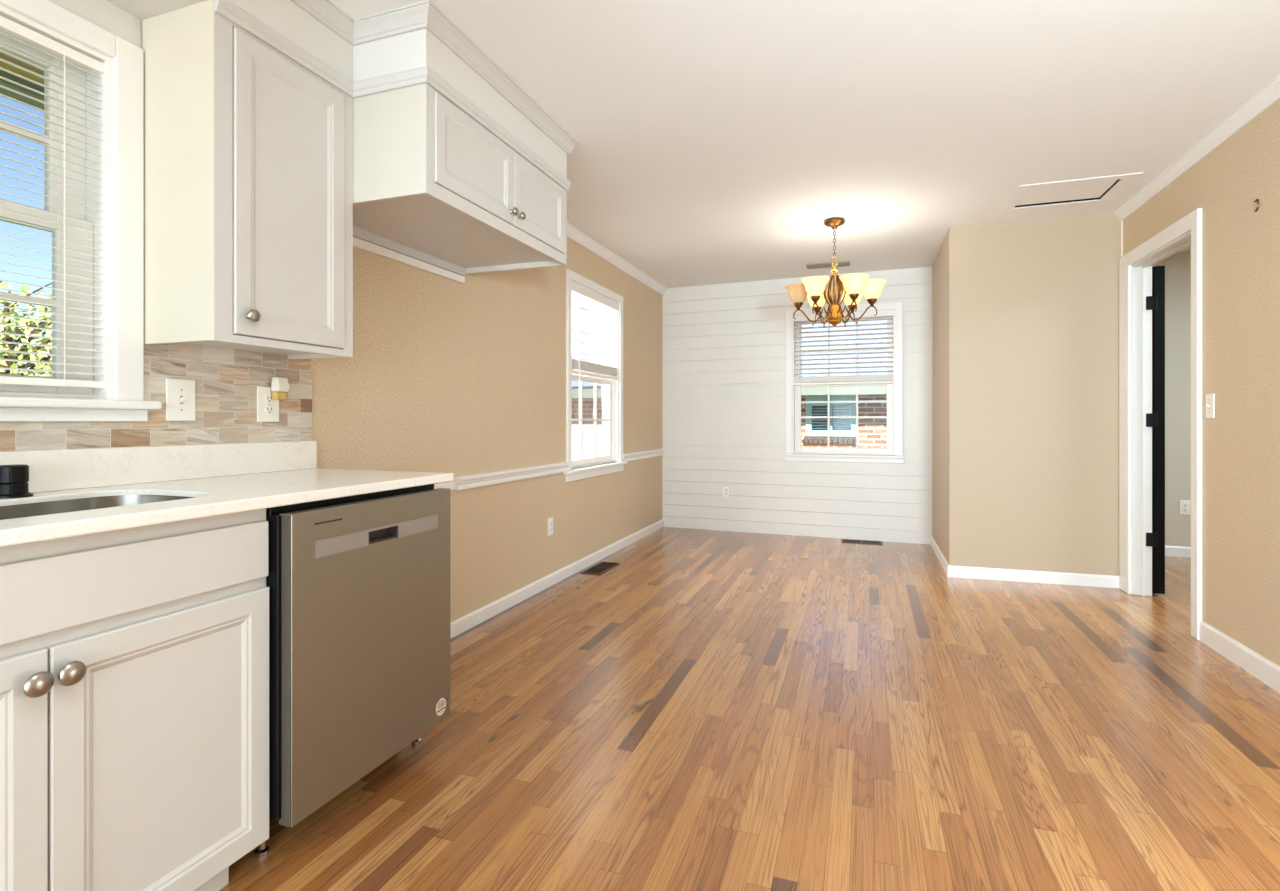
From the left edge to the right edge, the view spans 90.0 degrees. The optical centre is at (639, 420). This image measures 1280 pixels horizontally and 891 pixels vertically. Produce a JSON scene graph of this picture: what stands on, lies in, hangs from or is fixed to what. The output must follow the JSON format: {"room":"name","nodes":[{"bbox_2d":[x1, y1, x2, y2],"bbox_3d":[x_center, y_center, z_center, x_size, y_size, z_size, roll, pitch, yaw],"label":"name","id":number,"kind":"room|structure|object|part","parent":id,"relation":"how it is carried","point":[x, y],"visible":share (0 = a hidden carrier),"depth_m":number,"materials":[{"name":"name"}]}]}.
{"room":"kitchen","nodes":[
{"label":"kitchen","id":0,"kind":"room"},
{"bbox_2d":[0,0,662,621],"bbox_3d":[-1.605,-0.131,1.585,0.158,2.442,10.920,0,0,19],"label":"wall","id":1,"kind":"structure","parent":0,"point":[443,375],"depth_m":3.31,"materials":[{"name":"beige paint"}]},
{"bbox_2d":[0,0,161,421],"bbox_3d":[-1.632,-0.530,1.435,0.185,1.067,0.960,0,0,19],"label":"window","id":2,"kind":"structure","parent":1,"relation":"in","point":[121,399],"depth_m":1.76,"materials":[{"name":"white plastic"}]},
{"bbox_3d":[-1.680,-0.749,1.452,0.028,0.479,0.722,0,0,19],"label":"sash","id":3,"kind":"part","parent":2,"relation":"part of","materials":[{"name":"white plastic"}]},
{"bbox_3d":[-1.650,-0.310,1.442,0.028,0.481,0.722,0,0,19],"label":"sash","id":4,"kind":"part","parent":2,"relation":"part of","materials":[{"name":"white plastic"}]},
{"bbox_2d":[0,15,104,388],"bbox_3d":[-1.606,-0.534,1.426,0.030,0.893,0.738,0,0,19],"label":"window blind","id":5,"kind":"object","parent":2,"relation":"attached to","point":[7,26],"visible":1,"depth_m":1.66,"materials":[{"name":"white plastic"}]},
{"bbox_3d":[-1.606,-0.098,1.426,0.026,0.020,0.734,0,0,19],"label":"rail","id":6,"kind":"part","parent":5,"relation":"part of","materials":[{"name":"white plastic"}]},
{"bbox_3d":[-1.518,-0.521,1.678,0.029,0.867,0.002,0,0,19],"label":"ladder cord","id":7,"kind":"part","parent":5,"relation":"part of","materials":[{"name":"white fabric"}]},
{"bbox_2d":[0,441,316,492],"bbox_3d":[-1.519,0.128,1.580,0.020,0.104,1.768,0,0,19],"label":"backsplash slab","id":8,"kind":"structure","parent":1,"relation":"attached to","point":[49,470],"depth_m":1.85,"materials":[{"name":"white stone"}]},
{"bbox_2d":[166,378,194,420],"bbox_3d":[-1.386,-0.062,1.938,0.017,0.126,0.088,0,0,19],"label":"light switch","id":9,"kind":"object","parent":1,"relation":"attached to","point":[180,393],"visible":1,"depth_m":1.94,"materials":[{"name":"white plastic"}]},
{"bbox_2d":[142,0,352,359],"bbox_3d":[-1.197,-0.686,2.027,0.324,0.934,0.504,0,0,19],"label":"upper cabinet","id":10,"kind":"object","parent":1,"relation":"attached to","point":[248,152],"visible":0.88,"depth_m":1.84,"materials":[{"name":"white wood"}]},
{"bbox_3d":[-1.111,-0.300,1.834,0.032,0.038,0.038,0,0,19],"label":"knob","id":11,"kind":"part","parent":10,"relation":"part of","materials":[{"name":"silver metal"}]},
{"bbox_3d":[-1.220,-0.243,2.035,0.260,0.016,0.470,0,0,19],"label":"panel","id":12,"kind":"part","parent":10,"relation":"part of","materials":[{"name":"white wood"}]},
{"bbox_3d":[-1.089,-0.686,1.989,0.018,0.934,0.502,0,0,19],"label":"frame","id":13,"kind":"part","parent":10,"relation":"part of","materials":[{"name":"white wood"}]},
{"bbox_3d":[-1.080,-0.676,1.994,0.016,0.863,0.402,0,0,19],"label":"door","id":14,"kind":"part","parent":10,"relation":"part of","materials":[{"name":"white wood"}]},
{"bbox_2d":[257,386,278,421],"bbox_3d":[-1.290,-0.056,2.223,0.009,0.122,0.086,0,0,19],"label":"wall outlet","id":15,"kind":"object","parent":1,"relation":"attached to","point":[267,408],"visible":0.93,"depth_m":2.21,"materials":[{"name":"white plastic"}]},
{"bbox_2d":[265,405,272,414],"bbox_3d":[-1.288,-0.036,2.223,0.003,0.033,0.033,0,0,19],"label":"socket","id":16,"kind":"object","parent":15,"relation":"attached to","point":[268,408],"depth_m":2.22,"materials":[{"name":"white plastic"}]},
{"bbox_2d":[265,394,272,402],"bbox_3d":[-1.288,-0.075,2.223,0.003,0.033,0.033,0,0,19],"label":"socket","id":17,"kind":"object","parent":15,"relation":"attached to","point":[268,397],"depth_m":2.22,"materials":[{"name":"white plastic"}]},
{"bbox_2d":[271,377,289,399],"bbox_3d":[-1.258,-0.112,2.239,0.040,0.077,0.046,0,0,19],"label":"night light","id":18,"kind":"object","parent":15,"relation":"attached to","point":[279,385],"visible":1,"depth_m":2.22,"materials":[{"name":"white plastic"}]},
{"bbox_3d":[-1.258,-0.125,2.238,0.039,0.050,0.046,0,0,19],"label":"lamp shade","id":19,"kind":"part","parent":18,"relation":"part of","materials":[{"name":"plastic"}]},
{"bbox_2d":[353,237,464,283],"bbox_3d":[-1.085,-0.724,2.811,0.022,0.036,1.042,0,0,19],"label":"trim","id":20,"kind":"structure","parent":1,"relation":"attached to","point":[358,243],"depth_m":2.87,"materials":[{"name":"white wood"}]},
{"bbox_2d":[434,481,454,489],"bbox_3d":[-1.083,0.328,2.827,0.014,0.040,0.860,0,0,19],"label":"trim","id":21,"kind":"structure","parent":1,"relation":"attached to","point":[451,485],"depth_m":3.16,"materials":[{"name":"white wood"}]},
{"bbox_2d":[353,83,566,275],"bbox_3d":[-0.795,-0.948,2.713,0.632,0.410,1.057,0,0,19],"label":"upper cabinet","id":22,"kind":"object","parent":1,"relation":"attached to","point":[432,185],"visible":0.75,"depth_m":2.42,"materials":[{"name":"white wood"}]},
{"bbox_2d":[214,0,570,190],"bbox_3d":[-0.750,-1.143,2.430,0.327,0.050,1.560,0,0,19],"label":"trim","id":23,"kind":"structure","parent":22,"relation":"attached to","point":[227,9],"depth_m":2.14,"materials":[{"name":"white wood"}]},
{"bbox_3d":[-1.079,-0.763,2.815,0.027,0.038,1.020,0,0,19],"label":"hanging rail","id":24,"kind":"part","parent":22,"relation":"part of","materials":[{"name":"white wood"}]},
{"bbox_3d":[-0.816,-0.790,2.721,0.565,0.016,1.024,0,0,19],"label":"panel","id":25,"kind":"part","parent":22,"relation":"part of","materials":[{"name":"white wood"}]},
{"bbox_3d":[-0.612,-0.960,2.404,0.016,0.306,0.509,0,0,19],"label":"door","id":26,"kind":"part","parent":22,"relation":"part of","materials":[{"name":"white wood"}]},
{"bbox_3d":[-0.541,-0.955,2.624,0.018,0.397,1.056,0,0,19],"label":"frame","id":27,"kind":"part","parent":22,"relation":"part of","materials":[{"name":"white wood"}]},
{"bbox_3d":[-0.513,-0.853,2.612,0.032,0.032,0.032,0,0,19],"label":"knob","id":28,"kind":"part","parent":22,"relation":"part of","materials":[{"name":"silver metal"}]},
{"bbox_3d":[-0.493,-0.853,2.668,0.032,0.032,0.032,0,0,19],"label":"knob","id":29,"kind":"part","parent":22,"relation":"part of","materials":[{"name":"silver metal"}]},
{"bbox_3d":[-0.446,-0.960,2.872,0.016,0.306,0.472,0,0,19],"label":"door","id":30,"kind":"part","parent":22,"relation":"part of","materials":[{"name":"white wood"}]},
{"bbox_2d":[455,462,568,489],"bbox_3d":[-0.715,0.321,3.851,0.026,0.068,1.274,0,0,19],"label":"trim","id":31,"kind":"structure","parent":1,"relation":"attached to","point":[489,478],"depth_m":3.69,"materials":[{"name":"white wood"}]},
{"bbox_2d":[548,517,552,535],"bbox_3d":[-0.590,0.701,4.230,0.009,0.116,0.072,0,0,19],"label":"wall outlet","id":32,"kind":"object","parent":1,"relation":"attached to","point":[550,520],"visible":1,"depth_m":4.22,"materials":[{"name":"white plastic"}]},
{"bbox_2d":[450,519,663,638],"bbox_3d":[-0.502,1.052,4.472,0.014,0.076,4.440,0,0,19],"label":"baseboard","id":33,"kind":"structure","parent":1,"relation":"attached to","point":[458,626],"depth_m":4.06,"materials":[{"name":"white wood"}]},
{"bbox_2d":[563,269,626,481],"bbox_3d":[-0.384,-0.314,4.971,0.185,1.483,1.150,0,0,19],"label":"window","id":34,"kind":"structure","parent":1,"relation":"in","point":[612,419],"depth_m":5.13,"materials":[{"name":"white plastic"}]},
{"bbox_3d":[-0.431,-0.642,4.988,0.028,0.678,0.922,0,0,19],"label":"sash","id":35,"kind":"part","parent":34,"relation":"part of","materials":[{"name":"white plastic"}]},
{"bbox_3d":[-0.401,-0.004,4.978,0.028,0.680,0.922,0,0,19],"label":"sash","id":36,"kind":"part","parent":34,"relation":"part of","materials":[{"name":"white plastic"}]},
{"bbox_2d":[572,283,617,423],"bbox_3d":[-0.355,-0.475,4.961,0.070,1.005,0.914,0,0,19],"label":"window blind","id":37,"kind":"object","parent":34,"relation":"attached to","point":[580,367],"visible":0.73,"depth_m":4.91,"materials":[{"name":"white plastic"}]},
{"bbox_3d":[-0.468,-0.632,4.662,0.054,0.581,0.002,0,0,19],"label":"ladder cord","id":38,"kind":"part","parent":37,"relation":"part of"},
{"bbox_3d":[-0.362,-0.352,4.964,0.050,0.020,0.910,0,0,19],"label":"rail","id":39,"kind":"part","parent":37,"relation":"part of","materials":[{"name":"white plastic"}]},
{"bbox_2d":[567,222,666,294],"bbox_3d":[-0.319,-1.318,4.938,0.050,0.068,3.440,0,0,19],"label":"trim","id":40,"kind":"structure","parent":1,"relation":"attached to","point":[573,233],"depth_m":5.18,"materials":[{"name":"white wood"}]},
{"bbox_2d":[623,448,664,460],"bbox_3d":[0.048,0.321,6.014,0.026,0.068,1.166,0,0,19],"label":"trim","id":41,"kind":"structure","parent":1,"relation":"attached to","point":[657,452],"depth_m":5.93,"materials":[{"name":"white wood"}]},
{"bbox_2d":[105,0,566,177],"bbox_3d":[-1.856,-1.252,-0.234,0.595,0.199,7.322,0,0,19],"label":"wall","id":42,"kind":"structure","parent":0,"point":[420,48],"depth_m":2.17,"materials":[{"name":"white paint"}]},
{"bbox_2d":[290,0,577,154],"bbox_3d":[-1.693,-1.326,-0.284,0.357,0.052,7.337,0,0,19],"label":"trim","id":43,"kind":"structure","parent":42,"relation":"attached to","point":[424,14],"depth_m":2.18,"materials":[{"name":"white wood"}]},
{"bbox_2d":[219,527,1279,890],"bbox_3d":[1.265,1.120,0.534,6.370,0.060,11.050,0,0,19],"label":"floor","id":44,"kind":"structure","parent":0,"point":[704,710],"depth_m":2.16,"materials":[{"name":"brown wood"}]},
{"bbox_2d":[0,508,268,890],"bbox_3d":[-1.316,0.649,1.219,0.638,0.881,0.913,0,0,19],"label":"base cabinet","id":45,"kind":"object","parent":44,"relation":"on","point":[134,662],"visible":0.91,"depth_m":1.27,"materials":[{"name":"white wood"}]},
{"bbox_3d":[-1.123,0.708,0.928,0.017,0.608,0.433,0,0,19],"label":"door","id":46,"kind":"part","parent":45,"relation":"part of","materials":[{"name":"white wood"}]},
{"bbox_3d":[-1.037,0.453,1.100,0.032,0.043,0.043,0,0,19],"label":"knob","id":47,"kind":"part","parent":45,"relation":"part of","materials":[{"name":"silver metal"}]},
{"bbox_3d":[-1.021,0.452,1.146,0.032,0.043,0.043,0,0,19],"label":"knob","id":48,"kind":"part","parent":45,"relation":"part of","materials":[{"name":"silver metal"}]},
{"bbox_3d":[-1.071,0.606,1.133,0.018,0.793,0.913,0,0,19],"label":"frame","id":49,"kind":"part","parent":45,"relation":"part of","materials":[{"name":"white wood"}]},
{"bbox_3d":[-1.050,0.309,1.137,0.017,0.134,0.875,0,0,19],"label":"false drawer","id":50,"kind":"part","parent":45,"relation":"part of","materials":[{"name":"white wood"}]},
{"bbox_3d":[-0.977,0.708,1.344,0.017,0.608,0.442,0,0,19],"label":"door","id":51,"kind":"part","parent":45,"relation":"part of","materials":[{"name":"white wood"}]},
{"bbox_2d":[0,468,453,546],"bbox_3d":[-1.231,0.194,1.475,0.634,0.028,1.762,0,0,19],"label":"countertop","id":52,"kind":"structure","parent":45,"relation":"on","point":[214,496],"depth_m":1.58,"materials":[{"name":"white stone"}]},
{"bbox_2d":[0,464,33,498],"bbox_3d":[-1.472,-0.011,1.283,0.228,0.382,0.488,0,0,19],"label":"kitchen faucet","id":53,"kind":"object","parent":52,"relation":"on","point":[14,479],"visible":1,"depth_m":1.49,"materials":[{"name":"black metal"}]},
{"bbox_2d":[0,495,194,519],"bbox_3d":[-1.322,0.292,1.235,0.392,0.199,0.880,0,0,19],"label":"sink","id":54,"kind":"object","parent":52,"relation":"in","point":[80,504],"visible":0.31,"depth_m":1.58,"materials":[{"name":"metal"}]},
{"bbox_2d":[255,484,449,857],"bbox_3d":[-1.024,0.650,1.943,0.602,0.880,0.642,0,0,19],"label":"dishwasher","id":55,"kind":"object","parent":44,"relation":"on","point":[359,585],"visible":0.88,"depth_m":1.73,"materials":[{"name":"silver metal"}]},
{"bbox_3d":[-0.864,0.608,1.557,0.037,0.756,0.002,0,0,19],"label":"edge trim","id":56,"kind":"part","parent":55,"relation":"part of","materials":[{"name":"grey metal"}]},
{"bbox_3d":[-0.755,0.330,1.853,0.036,0.036,0.122,0,0,19],"label":"pocket handle","id":57,"kind":"part","parent":55,"relation":"part of","materials":[{"name":"black plastic"}]},
{"bbox_2d":[581,561,619,574],"bbox_3d":[-0.289,1.087,4.718,0.150,0.006,0.385,0,0,19],"label":"floor vent","id":58,"kind":"object","parent":44,"relation":"in","point":[598,569],"visible":1,"depth_m":4.70,"materials":[{"name":"brown metal"}]},
{"bbox_2d":[842,539,882,544],"bbox_3d":[1.986,1.087,5.726,0.345,0.006,0.150,0,0,19],"label":"floor vent","id":59,"kind":"object","parent":44,"relation":"in","point":[843,540],"visible":1,"depth_m":5.72,"materials":[{"name":"brown metal"}]},
{"bbox_2d":[662,267,931,543],"bbox_3d":[1.441,-0.131,6.158,2.592,2.442,0.150,0,0,22],"label":"wall","id":60,"kind":"structure","parent":0,"point":[724,345],"depth_m":6.19,"materials":[{"name":"white wood"}]},
{"bbox_2d":[723,486,729,497],"bbox_3d":[0.849,0.702,6.311,0.072,0.116,0.009,0,0,22],"label":"wall outlet","id":61,"kind":"object","parent":60,"relation":"attached to","point":[726,489],"visible":1,"depth_m":6.31,"materials":[{"name":"white plastic"}]},
{"bbox_2d":[784,302,903,462],"bbox_3d":[1.884,-0.337,5.949,1.058,1.437,0.185,0,0,22],"label":"window","id":62,"kind":"structure","parent":60,"relation":"in","point":[794,451],"depth_m":5.91,"materials":[{"name":"white plastic"}]},
{"bbox_2d":[793,310,893,386],"bbox_3d":[1.872,-0.654,5.920,0.886,0.672,0.070,0,0,22],"label":"window blind","id":63,"kind":"object","parent":62,"relation":"attached to","point":[883,378],"visible":0.99,"depth_m":5.91,"materials":[{"name":"white plastic"}]},
{"bbox_3d":[1.579,-0.636,6.047,0.002,0.603,0.054,0,0,22],"label":"ladder cord","id":64,"kind":"part","parent":63,"relation":"part of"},
{"bbox_3d":[1.875,-0.345,5.927,0.882,0.020,0.050,0,0,22],"label":"rail","id":65,"kind":"part","parent":63,"relation":"part of","materials":[{"name":"white plastic"}]},
{"bbox_3d":[1.903,-0.650,5.995,0.878,0.661,0.028,0,0,22],"label":"sash","id":66,"kind":"part","parent":62,"relation":"part of","materials":[{"name":"white plastic"}]},
{"bbox_3d":[1.914,-0.175,6.023,0.846,0.020,0.015,0,0,22],"label":"storm rail","id":67,"kind":"part","parent":62,"relation":"part of","materials":[{"name":"white plastic"}]},
{"bbox_3d":[1.891,-0.030,5.966,0.878,0.663,0.028,0,0,22],"label":"sash","id":68,"kind":"part","parent":62,"relation":"part of","materials":[{"name":"white plastic"}]},
{"bbox_2d":[330,0,1279,287],"bbox_3d":[1.265,-1.412,0.534,6.370,0.120,11.050,0,0,19],"label":"ceiling","id":69,"kind":"structure","parent":0,"point":[718,141],"depth_m":2.75,"materials":[{"name":"white paint"}]},
{"bbox_2d":[806,261,849,268],"bbox_3d":[1.632,-1.347,5.553,0.360,0.010,0.140,0,0,19],"label":"ceiling vent","id":70,"kind":"object","parent":69,"relation":"in","point":[846,263],"visible":1,"depth_m":5.55,"materials":[{"name":"metal"}]},
{"bbox_2d":[785,217,885,327],"bbox_3d":[1.313,-0.992,4.319,0.658,0.720,0.604,0,0,19],"label":"chandelier","id":71,"kind":"object","parent":69,"relation":"hanging from","point":[851,287],"visible":1,"depth_m":4.27,"materials":[{"name":"brown metal"}]},
{"bbox_3d":[1.085,-0.861,4.389,0.182,0.117,0.182,0,0,19],"label":"lamp shade","id":72,"kind":"part","parent":71,"relation":"part of","materials":[{"name":"orange glass"}]},
{"bbox_3d":[1.166,-0.721,4.364,0.236,0.107,0.010,0,0,17],"label":"arm","id":73,"kind":"part","parent":71,"relation":"part of","materials":[{"name":"brown metal"}]},
{"bbox_3d":[1.139,-0.861,4.157,0.182,0.117,0.182,0,0,19],"label":"lamp shade","id":74,"kind":"part","parent":71,"relation":"part of","materials":[{"name":"white glass"}]},
{"bbox_3d":[1.259,-0.861,4.551,0.182,0.117,0.182,0,0,19],"label":"lamp shade","id":75,"kind":"part","parent":71,"relation":"part of","materials":[{"name":"beige glass"}]},
{"bbox_3d":[1.278,-0.721,4.469,0.010,0.107,0.236,0,0,-13],"label":"arm","id":76,"kind":"part","parent":71,"relation":"part of","materials":[{"name":"brown metal"}]},
{"bbox_3d":[1.201,-0.721,4.214,0.236,0.107,0.010,0,0,-43],"label":"arm","id":77,"kind":"part","parent":71,"relation":"part of","materials":[{"name":"brown metal"}]},
{"bbox_3d":[1.313,-1.202,4.319,0.015,0.203,0.015,0,0,-26],"label":"chain","id":78,"kind":"part","parent":71,"relation":"part of","materials":[{"name":"brown metal"}]},
{"bbox_3d":[1.348,-0.721,4.170,0.010,0.107,0.236,0,0,-13],"label":"arm","id":79,"kind":"part","parent":71,"relation":"part of","materials":[{"name":"brown metal"}]},
{"bbox_3d":[1.425,-0.721,4.424,0.236,0.107,0.010,0,0,-43],"label":"arm","id":80,"kind":"part","parent":71,"relation":"part of","materials":[{"name":"brown metal"}]},
{"bbox_3d":[1.487,-0.861,4.482,0.182,0.117,0.182,0,0,19],"label":"lamp shade","id":81,"kind":"part","parent":71,"relation":"part of","materials":[{"name":"beige glass"}]},
{"bbox_3d":[1.367,-0.861,4.087,0.182,0.117,0.182,0,0,19],"label":"lamp shade","id":82,"kind":"part","parent":71,"relation":"part of","materials":[{"name":"white glass"}]},
{"bbox_3d":[1.460,-0.721,4.274,0.236,0.107,0.010,0,0,17],"label":"arm","id":83,"kind":"part","parent":71,"relation":"part of","materials":[{"name":"brown metal"}]},
{"bbox_3d":[1.540,-0.861,4.250,0.182,0.117,0.182,0,0,19],"label":"lamp shade","id":84,"kind":"part","parent":71,"relation":"part of","materials":[{"name":"glass"}]},
{"bbox_2d":[1002,172,1143,212],"bbox_3d":[2.541,-1.407,3.813,0.597,0.127,0.498,0,0,19],"label":"attic hatch","id":85,"kind":"object","parent":69,"relation":"attached to","point":[1085,191],"visible":1,"depth_m":3.79,"materials":[{"name":"white wood"}]},
{"bbox_3d":[2.515,-1.357,3.796,0.446,0.017,0.319,0,0,19],"label":"panel","id":86,"kind":"part","parent":85,"relation":"part of","materials":[{"name":"white paint"}]},
{"bbox_2d":[932,213,1120,575],"bbox_3d":[2.853,-0.131,4.894,1.023,2.442,1.270,0,0,19],"label":"wall","id":87,"kind":"structure","parent":0,"point":[1025,314],"depth_m":4.32,"materials":[{"name":"beige paint"}]},
{"bbox_2d":[931,536,1118,587],"bbox_3d":[2.836,1.051,4.868,1.036,0.078,1.239,0,0,19],"label":"baseboard","id":88,"kind":"structure","parent":87,"relation":"attached to","point":[1093,580],"depth_m":4.32,"materials":[{"name":"white wood"}]},
{"bbox_2d":[1121,221,1122,256],"bbox_3d":[3.131,-0.148,4.158,0.008,2.297,0.010,0,0,19],"label":"trim","id":89,"kind":"structure","parent":87,"relation":"attached to","point":[1121,221],"depth_m":4.16,"materials":[{"name":"white wood"}]},
{"bbox_2d":[1152,251,1190,546],"bbox_3d":[4.832,-0.131,5.018,2.428,2.442,0.120,0,0,19],"label":"wall","id":90,"kind":"structure","parent":0,"point":[1177,265],"depth_m":5.13,"materials":[{"name":"beige paint"}]},
{"bbox_2d":[1165,546,1190,556],"bbox_3d":[4.763,1.050,4.971,2.328,0.080,0.014,0,0,19],"label":"baseboard","id":91,"kind":"structure","parent":90,"relation":"attached to","point":[1178,551],"depth_m":5.13,"materials":[{"name":"white wood"}]},
{"bbox_2d":[1179,500,1189,514],"bbox_3d":[4.357,0.696,5.116,0.072,0.116,0.009,0,0,19],"label":"wall outlet","id":92,"kind":"object","parent":90,"relation":"attached to","point":[1184,505],"visible":1,"depth_m":5.11,"materials":[{"name":"white plastic"}]},
{"bbox_2d":[1123,99,1279,666],"bbox_3d":[1.829,-0.131,0.309,0.100,2.442,10.800,0,0,19],"label":"wall","id":93,"kind":"structure","parent":0,"point":[1241,244],"depth_m":2.86,"materials":[{"name":"beige paint"}]},
{"bbox_2d":[1119,208,1201,639],"bbox_3d":[3.133,0.018,3.931,0.190,2.144,1.670,0,0,19],"label":"door frame","id":94,"kind":"structure","parent":93,"relation":"in","point":[1141,285],"depth_m":3.97,"materials":[{"name":"white wood"}]},
{"bbox_2d":[1113,74,1279,220],"bbox_3d":[1.536,-1.325,-0.294,0.051,0.055,9.468,0,0,19],"label":"trim","id":95,"kind":"structure","parent":93,"relation":"attached to","point":[1269,94],"depth_m":3.06,"materials":[{"name":"white wood"}]},
{"bbox_2d":[1206,394,1214,417],"bbox_3d":[2.750,-0.070,3.096,0.017,0.118,0.078,0,0,19],"label":"light switch","id":96,"kind":"object","parent":93,"relation":"attached to","point":[1210,398],"visible":1,"depth_m":3.08,"materials":[{"name":"white plastic"}]},
{"bbox_2d":[1199,621,1279,692],"bbox_3d":[1.378,1.041,-0.797,0.014,0.098,8.414,0,0,19],"label":"baseboard","id":97,"kind":"structure","parent":93,"relation":"attached to","point":[1266,671],"depth_m":2.82,"materials":[{"name":"white wood"}]},
{"bbox_2d":[1254,199,1258,211],"bbox_3d":[2.624,-0.916,2.724,0.007,0.053,0.025,0,0,19],"label":"wall hook","id":98,"kind":"object","parent":93,"relation":"attached to","point":[1257,200],"visible":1,"depth_m":2.71,"materials":[{"name":"brown metal"}]},
{"label":"outside","id":99,"kind":"structure","parent":0,"visible":0},
{"bbox_3d":[4.162,1.700,11.787,60.000,0.020,55.000,0,0,19],"label":"ground","id":100,"kind":"structure","parent":99,"visible":0},
{"bbox_2d":[0,281,51,376],"bbox_3d":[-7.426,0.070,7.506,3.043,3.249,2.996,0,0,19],"label":"leafy tree","id":101,"kind":"object","parent":100,"relation":"on","point":[6,320],"visible":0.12,"depth_m":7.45,"materials":[{"name":"green plant"}]},
{"bbox_2d":[572,425,601,459],"bbox_3d":[-1.286,0.875,9.574,4.000,1.630,0.140,0,0,19],"label":"fence","id":102,"kind":"object","parent":100,"relation":"on","point":[588,430],"visible":0.02,"depth_m":9.33,"materials":[{"name":"white"}]},
{"bbox_3d":[-1.298,0.085,9.541,4.000,0.050,0.070,0,0,19],"label":"rail","id":103,"kind":"part","parent":102,"relation":"part of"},
{"bbox_2d":[572,308,886,448],"bbox_3d":[2.703,-0.560,10.658,14.800,4.500,3.700,0,0,19],"label":"house","id":104,"kind":"structure","parent":100,"relation":"on","point":[872,432],"depth_m":9.25,"materials":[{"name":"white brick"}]},
{"bbox_2d":[0,52,597,312],"bbox_3d":[-1.651,-1.205,2.863,0.780,0.100,8.300,0,0,19],"label":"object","id":105,"kind":"structure","parent":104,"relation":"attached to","point":[3,56],"depth_m":2.23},
{"bbox_3d":[2.733,0.286,9.189,0.735,0.088,0.050,0,0,19],"label":"brick sill","id":106,"kind":"part","parent":104,"relation":"part of","materials":[{"name":"brown brick"}]},
{"bbox_3d":[2.780,-0.033,9.294,0.545,0.355,0.010,0,0,19],"label":"pane","id":107,"kind":"part","parent":104,"relation":"part of","materials":[{"name":"glass"}]}
]}

